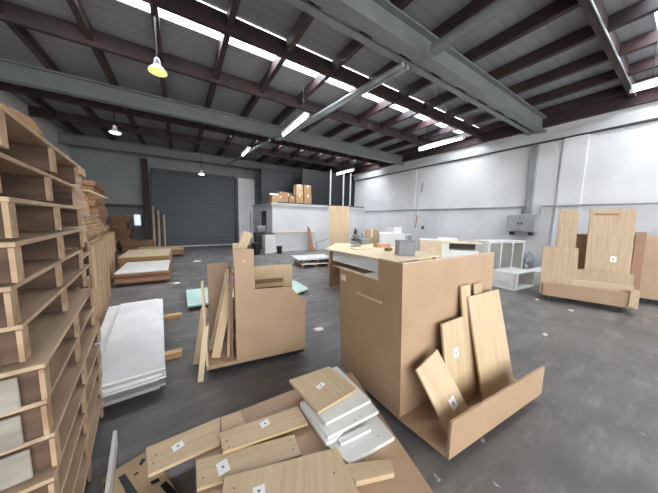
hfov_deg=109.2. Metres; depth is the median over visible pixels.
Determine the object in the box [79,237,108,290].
pack
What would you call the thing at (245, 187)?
wall pier
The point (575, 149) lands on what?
wall panel
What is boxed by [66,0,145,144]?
beam
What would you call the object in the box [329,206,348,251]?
board
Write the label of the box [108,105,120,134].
lamp
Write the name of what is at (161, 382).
sheet
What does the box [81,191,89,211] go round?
carton
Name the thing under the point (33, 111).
beam
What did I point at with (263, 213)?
door
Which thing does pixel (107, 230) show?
crate
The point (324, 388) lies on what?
board
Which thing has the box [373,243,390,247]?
block
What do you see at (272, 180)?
wall
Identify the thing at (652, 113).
trim
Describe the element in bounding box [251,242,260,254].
waste bin
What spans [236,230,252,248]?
board
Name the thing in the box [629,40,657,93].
tube light
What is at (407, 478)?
board
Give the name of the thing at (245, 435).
board
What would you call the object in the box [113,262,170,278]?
pack
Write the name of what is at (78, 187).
board
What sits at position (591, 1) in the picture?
cable
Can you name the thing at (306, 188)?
carton
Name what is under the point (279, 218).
wall
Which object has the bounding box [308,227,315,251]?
curved offcut
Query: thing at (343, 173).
trim
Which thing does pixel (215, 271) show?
panel
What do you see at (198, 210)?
door
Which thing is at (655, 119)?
trim
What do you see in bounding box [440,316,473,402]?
board
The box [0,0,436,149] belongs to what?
beam
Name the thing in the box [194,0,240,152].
beam
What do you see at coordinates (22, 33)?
beam
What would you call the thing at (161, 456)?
board
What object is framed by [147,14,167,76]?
lamp
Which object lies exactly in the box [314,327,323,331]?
paper scrap
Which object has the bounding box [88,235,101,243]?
board
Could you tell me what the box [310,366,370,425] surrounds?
board
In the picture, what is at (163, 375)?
sheet
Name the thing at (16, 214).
pallet
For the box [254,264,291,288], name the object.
panel
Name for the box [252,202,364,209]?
ledge
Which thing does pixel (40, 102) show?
beam
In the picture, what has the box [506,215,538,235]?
electrical box
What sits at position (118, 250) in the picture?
crate
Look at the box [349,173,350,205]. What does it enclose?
trim
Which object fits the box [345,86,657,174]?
trim
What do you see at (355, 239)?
tower
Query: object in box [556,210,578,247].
board
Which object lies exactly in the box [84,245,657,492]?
floor
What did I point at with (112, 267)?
pack
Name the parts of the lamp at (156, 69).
cord, lamp shade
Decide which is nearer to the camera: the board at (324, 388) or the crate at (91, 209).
the board at (324, 388)
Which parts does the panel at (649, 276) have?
panel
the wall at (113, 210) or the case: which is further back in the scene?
the wall at (113, 210)
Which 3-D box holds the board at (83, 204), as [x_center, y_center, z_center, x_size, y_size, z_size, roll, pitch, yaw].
[-2.817,-0.401,2.010,0.900,0.086,1.100,-4,8,-38]
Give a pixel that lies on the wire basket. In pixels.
(363, 241)
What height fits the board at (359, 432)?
0.020 m
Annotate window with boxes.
[133,214,141,225]
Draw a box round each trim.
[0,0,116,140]
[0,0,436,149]
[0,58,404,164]
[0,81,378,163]
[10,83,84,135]
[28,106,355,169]
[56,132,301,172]
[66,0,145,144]
[105,203,143,206]
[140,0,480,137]
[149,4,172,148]
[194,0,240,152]
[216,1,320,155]
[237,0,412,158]
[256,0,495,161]
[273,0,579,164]
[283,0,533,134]
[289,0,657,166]
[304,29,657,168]
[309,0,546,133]
[317,55,657,171]
[329,170,331,204]
[331,75,657,172]
[342,173,344,205]
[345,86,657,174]
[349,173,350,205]
[354,108,657,180]
[356,118,657,180]
[405,169,416,239]
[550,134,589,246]
[577,0,635,97]
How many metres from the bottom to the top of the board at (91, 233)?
0.045 m
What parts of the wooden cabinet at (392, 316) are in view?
panel, panel, panel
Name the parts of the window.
pane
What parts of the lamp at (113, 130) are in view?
lamp shade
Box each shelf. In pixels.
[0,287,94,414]
[332,264,372,273]
[474,239,524,268]
[528,267,540,285]
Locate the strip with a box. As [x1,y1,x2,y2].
[104,430,117,492]
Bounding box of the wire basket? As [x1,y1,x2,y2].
[357,238,369,244]
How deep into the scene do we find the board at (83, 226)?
2.46 m
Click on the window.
(137, 217)
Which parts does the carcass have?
panel, panel, panel, panel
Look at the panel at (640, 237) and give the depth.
4.52 m
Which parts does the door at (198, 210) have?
guide rail, rail, guide rail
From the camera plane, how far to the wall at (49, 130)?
8.06 m
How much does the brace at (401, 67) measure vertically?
0.087 m
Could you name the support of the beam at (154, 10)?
attached to the wall at (119, 173)
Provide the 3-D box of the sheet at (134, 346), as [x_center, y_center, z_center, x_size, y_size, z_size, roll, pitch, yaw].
[-2.361,1.001,2.876,0.478,0.016,2.257,-4,8,-37]
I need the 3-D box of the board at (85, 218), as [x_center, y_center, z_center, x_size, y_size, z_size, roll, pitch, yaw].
[-4.020,-0.405,3.320,0.900,0.045,1.880,-4,8,-38]
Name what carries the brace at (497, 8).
attached to the wall at (49, 130)
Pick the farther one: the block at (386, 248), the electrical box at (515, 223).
the electrical box at (515, 223)
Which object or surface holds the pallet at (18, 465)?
on the pallet at (46, 480)
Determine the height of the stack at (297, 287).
0.070 m
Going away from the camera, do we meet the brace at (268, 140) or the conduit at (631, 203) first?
the conduit at (631, 203)
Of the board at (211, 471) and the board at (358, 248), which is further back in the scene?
the board at (358, 248)
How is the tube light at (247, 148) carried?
hanging from the brace at (268, 140)
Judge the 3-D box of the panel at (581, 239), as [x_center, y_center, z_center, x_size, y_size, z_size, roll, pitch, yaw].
[5.354,0.358,5.128,0.584,1.267,0.106,6,8,35]
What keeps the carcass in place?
on the floor
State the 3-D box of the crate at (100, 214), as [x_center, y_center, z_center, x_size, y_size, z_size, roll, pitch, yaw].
[-5.737,-0.727,5.190,1.100,0.100,1.700,-4,8,-38]
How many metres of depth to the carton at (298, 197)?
12.18 m
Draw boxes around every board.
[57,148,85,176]
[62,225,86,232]
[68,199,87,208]
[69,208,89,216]
[73,184,80,191]
[76,190,84,200]
[81,189,107,198]
[83,217,98,220]
[83,222,102,227]
[84,220,100,223]
[86,228,106,236]
[86,233,100,240]
[87,225,103,231]
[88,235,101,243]
[102,452,176,492]
[146,417,219,477]
[193,307,206,364]
[195,372,433,492]
[196,434,300,491]
[198,326,208,381]
[201,280,208,366]
[209,269,232,349]
[211,284,233,357]
[219,406,307,453]
[221,411,244,431]
[223,447,358,492]
[227,279,230,356]
[233,243,237,270]
[233,271,235,347]
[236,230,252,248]
[289,366,356,413]
[300,400,378,439]
[300,405,345,445]
[303,413,393,463]
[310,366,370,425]
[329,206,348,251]
[337,424,370,445]
[345,459,393,486]
[350,247,371,249]
[415,349,468,434]
[417,238,442,260]
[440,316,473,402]
[459,284,477,395]
[467,289,513,400]
[473,282,481,386]
[539,246,578,292]
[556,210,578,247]
[571,279,633,292]
[577,269,633,285]
[584,209,636,273]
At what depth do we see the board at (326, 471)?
1.27 m
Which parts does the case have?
lid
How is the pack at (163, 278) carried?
on the bearer
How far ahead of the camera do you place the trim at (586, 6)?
4.01 m
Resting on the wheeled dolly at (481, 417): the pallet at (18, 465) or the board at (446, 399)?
the board at (446, 399)
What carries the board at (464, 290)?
on the wheeled dolly at (481, 417)
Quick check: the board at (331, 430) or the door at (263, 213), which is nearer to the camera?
the board at (331, 430)
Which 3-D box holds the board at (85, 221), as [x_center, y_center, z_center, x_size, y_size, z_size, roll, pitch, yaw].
[-4.050,-0.363,3.378,0.900,0.045,1.880,-4,8,-38]
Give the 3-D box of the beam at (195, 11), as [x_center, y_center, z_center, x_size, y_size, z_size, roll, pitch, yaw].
[-0.054,-3.838,5.024,13.400,0.280,0.090,-3,8,-32]
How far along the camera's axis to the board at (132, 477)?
1.40 m
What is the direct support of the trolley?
on the floor
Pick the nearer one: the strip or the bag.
the strip
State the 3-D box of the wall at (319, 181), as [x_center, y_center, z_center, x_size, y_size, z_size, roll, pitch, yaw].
[0.047,-3.375,13.983,3.700,2.020,0.100,-3,8,-32]
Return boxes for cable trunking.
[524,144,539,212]
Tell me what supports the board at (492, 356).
on the wheeled dolly at (481, 417)
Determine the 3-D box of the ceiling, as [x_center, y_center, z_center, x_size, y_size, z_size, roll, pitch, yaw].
[-0.347,-4.085,5.468,13.400,0.040,21.400,-3,8,-32]
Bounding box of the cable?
[589,0,636,95]
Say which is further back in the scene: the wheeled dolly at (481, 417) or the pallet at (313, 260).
the pallet at (313, 260)
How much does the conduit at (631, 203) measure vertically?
0.290 m
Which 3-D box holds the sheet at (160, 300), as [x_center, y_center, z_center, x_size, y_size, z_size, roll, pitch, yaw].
[-2.371,1.015,2.901,0.524,0.016,2.233,-3,8,-36]
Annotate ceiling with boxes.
[0,0,657,171]
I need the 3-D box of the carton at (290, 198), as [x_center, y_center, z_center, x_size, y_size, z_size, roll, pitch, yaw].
[-1.989,-2.387,12.151,0.300,0.381,0.402,-3,8,-32]
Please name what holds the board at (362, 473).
on the board at (407, 478)
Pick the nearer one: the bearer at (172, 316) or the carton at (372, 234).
the bearer at (172, 316)
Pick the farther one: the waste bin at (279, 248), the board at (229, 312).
the waste bin at (279, 248)
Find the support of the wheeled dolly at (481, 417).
on the floor
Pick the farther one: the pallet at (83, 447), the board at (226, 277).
the board at (226, 277)
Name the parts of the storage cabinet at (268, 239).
door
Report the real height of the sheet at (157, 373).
0.016 m
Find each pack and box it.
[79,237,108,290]
[94,269,111,325]
[102,232,115,260]
[109,254,115,282]
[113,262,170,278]
[113,268,170,284]
[114,261,170,276]
[114,275,168,281]
[118,251,170,260]
[118,251,171,262]
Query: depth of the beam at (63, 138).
10.87 m
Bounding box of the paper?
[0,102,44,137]
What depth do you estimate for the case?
4.65 m
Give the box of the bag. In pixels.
[522,250,535,268]
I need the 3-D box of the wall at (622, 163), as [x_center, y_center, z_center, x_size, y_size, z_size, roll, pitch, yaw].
[5.343,-1.909,9.377,0.200,5.120,21.400,-3,8,-32]
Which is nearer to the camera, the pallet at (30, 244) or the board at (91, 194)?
the pallet at (30, 244)
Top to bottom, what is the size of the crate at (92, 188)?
0.100 m
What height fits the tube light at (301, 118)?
0.830 m
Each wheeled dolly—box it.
[206,334,305,372]
[341,365,544,459]
[542,282,640,312]
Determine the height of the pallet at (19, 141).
0.150 m
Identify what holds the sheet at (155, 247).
on the pack
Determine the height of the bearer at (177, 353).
0.070 m
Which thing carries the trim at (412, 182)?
attached to the wall at (622, 163)
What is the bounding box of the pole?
[413,183,423,238]
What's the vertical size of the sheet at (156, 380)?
0.016 m
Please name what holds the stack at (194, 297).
on the floor
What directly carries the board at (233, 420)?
on the board at (407, 478)
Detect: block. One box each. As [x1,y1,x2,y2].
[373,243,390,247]
[384,247,392,250]
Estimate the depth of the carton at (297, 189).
12.18 m
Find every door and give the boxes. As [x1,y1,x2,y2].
[149,168,236,246]
[261,211,266,232]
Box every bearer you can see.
[100,312,181,327]
[121,280,164,285]
[165,348,181,360]
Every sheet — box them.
[94,305,158,394]
[98,368,165,398]
[101,298,164,386]
[101,299,164,365]
[101,309,161,391]
[103,378,165,405]
[103,380,158,397]
[103,387,159,406]
[114,260,169,274]
[118,248,170,257]
[136,246,182,249]
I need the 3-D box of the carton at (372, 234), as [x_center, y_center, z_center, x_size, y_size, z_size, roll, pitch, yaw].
[1.721,-0.071,9.579,0.550,1.271,0.502,2,6,8]
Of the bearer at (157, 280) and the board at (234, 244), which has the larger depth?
the bearer at (157, 280)
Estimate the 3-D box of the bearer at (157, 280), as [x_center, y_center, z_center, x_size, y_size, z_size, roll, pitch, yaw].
[-4.443,0.843,5.622,0.830,0.080,0.100,-3,8,-32]
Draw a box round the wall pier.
[236,178,254,244]
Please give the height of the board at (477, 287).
0.951 m
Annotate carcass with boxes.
[492,267,534,290]
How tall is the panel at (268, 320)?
1.170 m
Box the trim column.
[140,158,151,238]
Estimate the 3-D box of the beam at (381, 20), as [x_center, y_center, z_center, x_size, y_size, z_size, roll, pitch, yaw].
[0.886,-3.398,3.574,13.400,0.390,0.220,-3,8,-32]
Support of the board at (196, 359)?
on the floor
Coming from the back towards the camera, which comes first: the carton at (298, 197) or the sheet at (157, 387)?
the carton at (298, 197)
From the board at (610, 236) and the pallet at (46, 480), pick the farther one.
the board at (610, 236)
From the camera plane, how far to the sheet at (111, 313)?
2.99 m
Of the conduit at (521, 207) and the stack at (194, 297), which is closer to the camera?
the stack at (194, 297)
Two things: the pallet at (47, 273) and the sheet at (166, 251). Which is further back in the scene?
the sheet at (166, 251)
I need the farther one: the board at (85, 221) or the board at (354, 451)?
the board at (85, 221)
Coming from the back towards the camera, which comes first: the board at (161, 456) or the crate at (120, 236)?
the crate at (120, 236)
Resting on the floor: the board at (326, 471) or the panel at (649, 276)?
the panel at (649, 276)
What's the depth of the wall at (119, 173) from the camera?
11.21 m
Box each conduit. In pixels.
[365,206,523,213]
[539,202,657,214]
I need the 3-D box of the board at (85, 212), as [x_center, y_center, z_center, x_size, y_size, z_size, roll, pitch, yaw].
[-2.833,-0.315,2.053,0.900,0.086,1.100,-4,8,-38]
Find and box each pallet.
[0,104,79,184]
[0,152,77,204]
[0,196,82,237]
[0,228,84,283]
[0,249,83,327]
[0,268,86,365]
[0,307,94,453]
[0,323,100,490]
[0,344,101,492]
[58,363,101,492]
[62,379,102,492]
[66,240,88,250]
[67,276,89,289]
[74,397,103,492]
[83,252,90,263]
[83,264,91,274]
[291,254,328,267]
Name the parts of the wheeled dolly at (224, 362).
under frame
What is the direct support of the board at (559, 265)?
on the wheeled dolly at (624, 300)
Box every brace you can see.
[226,139,270,165]
[275,62,408,140]
[430,0,523,55]
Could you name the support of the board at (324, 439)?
on the board at (354, 451)
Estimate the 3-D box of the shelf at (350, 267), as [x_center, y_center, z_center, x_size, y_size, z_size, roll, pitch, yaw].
[0.716,0.533,4.921,0.380,0.030,1.770,-3,8,-32]
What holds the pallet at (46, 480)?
on the pallet at (81, 424)
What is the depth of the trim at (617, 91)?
6.59 m
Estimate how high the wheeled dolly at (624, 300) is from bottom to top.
0.458 m
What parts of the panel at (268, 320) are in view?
panel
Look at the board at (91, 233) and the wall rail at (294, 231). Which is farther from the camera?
the wall rail at (294, 231)
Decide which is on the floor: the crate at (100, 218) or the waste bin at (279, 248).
the waste bin at (279, 248)
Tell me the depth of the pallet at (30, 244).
1.17 m
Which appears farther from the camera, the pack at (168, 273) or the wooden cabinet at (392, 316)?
the pack at (168, 273)
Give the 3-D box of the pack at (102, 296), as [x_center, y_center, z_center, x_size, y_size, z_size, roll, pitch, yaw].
[-4.160,0.836,3.464,1.200,0.586,2.000,-4,8,-38]
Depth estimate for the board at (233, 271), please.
2.62 m
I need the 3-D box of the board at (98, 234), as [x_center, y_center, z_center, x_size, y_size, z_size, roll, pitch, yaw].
[-4.052,-0.119,3.391,0.900,0.045,1.880,-4,8,-38]
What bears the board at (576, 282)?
on the wheeled dolly at (624, 300)
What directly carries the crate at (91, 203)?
on the crate at (91, 209)
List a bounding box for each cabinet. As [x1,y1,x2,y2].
[262,233,274,253]
[339,252,494,416]
[379,233,405,246]
[441,241,481,257]
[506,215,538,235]
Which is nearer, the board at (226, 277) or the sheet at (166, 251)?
the board at (226, 277)
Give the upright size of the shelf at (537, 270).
0.360 m
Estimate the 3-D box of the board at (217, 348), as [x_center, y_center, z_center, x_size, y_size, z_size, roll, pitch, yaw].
[-1.134,0.789,2.503,0.060,0.770,0.265,5,8,33]
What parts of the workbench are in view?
panel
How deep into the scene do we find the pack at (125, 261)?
7.02 m
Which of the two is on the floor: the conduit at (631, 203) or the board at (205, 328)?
the board at (205, 328)
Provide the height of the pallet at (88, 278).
0.145 m
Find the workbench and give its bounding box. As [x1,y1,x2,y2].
[326,243,439,286]
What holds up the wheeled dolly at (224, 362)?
on the floor
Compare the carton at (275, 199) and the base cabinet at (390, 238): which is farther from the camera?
the carton at (275, 199)
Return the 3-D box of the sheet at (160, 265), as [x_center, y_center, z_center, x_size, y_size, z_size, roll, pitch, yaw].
[-4.758,0.510,6.094,0.990,0.020,1.560,-3,8,-32]
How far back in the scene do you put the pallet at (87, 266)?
2.79 m
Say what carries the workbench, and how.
on the floor
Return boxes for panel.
[207,263,227,339]
[229,265,232,357]
[233,249,305,359]
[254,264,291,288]
[575,234,586,268]
[630,232,646,290]
[632,235,657,302]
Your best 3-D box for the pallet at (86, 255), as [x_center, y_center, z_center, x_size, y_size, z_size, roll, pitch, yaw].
[-2.883,0.229,1.974,1.096,0.145,1.276,-4,8,-39]
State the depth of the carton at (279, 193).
11.76 m
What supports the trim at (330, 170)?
attached to the wall at (279, 218)
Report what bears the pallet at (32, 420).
on the pallet at (18, 465)
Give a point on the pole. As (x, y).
(422, 183)
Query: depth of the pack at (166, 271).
5.43 m
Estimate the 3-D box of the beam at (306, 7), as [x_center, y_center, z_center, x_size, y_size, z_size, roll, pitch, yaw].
[0.743,-3.267,3.810,13.400,0.030,0.120,-3,8,-32]
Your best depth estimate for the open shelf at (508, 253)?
6.67 m
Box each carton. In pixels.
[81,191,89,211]
[269,195,287,202]
[277,192,286,196]
[288,196,294,202]
[293,184,302,194]
[293,194,302,202]
[303,185,310,194]
[303,194,310,203]
[364,229,378,243]
[386,227,401,232]
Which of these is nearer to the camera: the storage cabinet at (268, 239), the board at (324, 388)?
the board at (324, 388)
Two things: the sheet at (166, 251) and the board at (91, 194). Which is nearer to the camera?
the board at (91, 194)
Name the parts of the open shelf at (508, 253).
panel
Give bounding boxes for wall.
[0,90,69,156]
[69,145,260,242]
[105,205,145,239]
[253,205,363,251]
[261,167,300,203]
[301,168,354,205]
[351,101,657,267]
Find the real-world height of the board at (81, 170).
0.086 m
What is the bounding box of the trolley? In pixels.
[254,225,264,248]
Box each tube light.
[241,132,250,156]
[281,84,308,136]
[336,155,354,174]
[418,111,464,150]
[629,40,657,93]
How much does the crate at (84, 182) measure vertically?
0.100 m
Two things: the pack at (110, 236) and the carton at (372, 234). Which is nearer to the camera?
the pack at (110, 236)
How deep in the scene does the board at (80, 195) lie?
2.51 m
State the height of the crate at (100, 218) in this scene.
0.100 m
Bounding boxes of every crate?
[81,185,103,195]
[82,180,104,191]
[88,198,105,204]
[89,201,105,207]
[89,206,107,212]
[90,212,108,216]
[98,217,106,220]
[100,229,108,235]
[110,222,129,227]
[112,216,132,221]
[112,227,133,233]
[115,248,121,253]
[118,234,132,239]
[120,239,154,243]
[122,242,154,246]
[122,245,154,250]
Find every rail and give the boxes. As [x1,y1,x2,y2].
[277,231,315,232]
[278,202,363,207]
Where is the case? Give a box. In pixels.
[395,240,415,255]
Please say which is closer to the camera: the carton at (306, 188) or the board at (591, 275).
the board at (591, 275)
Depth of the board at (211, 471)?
1.38 m
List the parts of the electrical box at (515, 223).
door, door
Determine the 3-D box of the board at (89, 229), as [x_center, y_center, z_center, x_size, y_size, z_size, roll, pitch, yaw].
[-3.994,-0.265,3.388,0.900,0.045,1.880,-4,8,-38]
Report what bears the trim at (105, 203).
attached to the wall at (119, 173)
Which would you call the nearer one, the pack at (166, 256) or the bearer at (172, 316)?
the bearer at (172, 316)
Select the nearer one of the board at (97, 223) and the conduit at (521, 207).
the board at (97, 223)
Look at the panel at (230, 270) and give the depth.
2.43 m
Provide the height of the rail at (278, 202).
0.060 m
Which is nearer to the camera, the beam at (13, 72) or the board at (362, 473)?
the board at (362, 473)
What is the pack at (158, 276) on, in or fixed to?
on the pack at (163, 278)
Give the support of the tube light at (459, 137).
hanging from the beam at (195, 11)
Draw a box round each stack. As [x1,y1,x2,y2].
[186,287,233,309]
[292,281,307,294]
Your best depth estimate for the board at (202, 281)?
2.27 m
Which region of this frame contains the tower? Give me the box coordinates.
[351,228,359,244]
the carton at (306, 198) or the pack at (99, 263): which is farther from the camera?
the carton at (306, 198)
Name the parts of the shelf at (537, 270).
panel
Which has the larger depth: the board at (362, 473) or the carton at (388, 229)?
the carton at (388, 229)
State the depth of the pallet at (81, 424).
1.26 m
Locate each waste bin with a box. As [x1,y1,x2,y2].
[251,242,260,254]
[276,246,281,253]
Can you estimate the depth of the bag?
7.22 m
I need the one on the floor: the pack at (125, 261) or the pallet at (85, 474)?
the pallet at (85, 474)
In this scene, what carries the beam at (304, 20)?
attached to the wall at (119, 173)
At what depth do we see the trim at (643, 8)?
4.51 m
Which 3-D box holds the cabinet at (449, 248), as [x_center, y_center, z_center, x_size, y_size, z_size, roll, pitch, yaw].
[3.465,0.408,6.457,1.100,1.090,0.540,3,7,19]
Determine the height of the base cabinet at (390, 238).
1.150 m

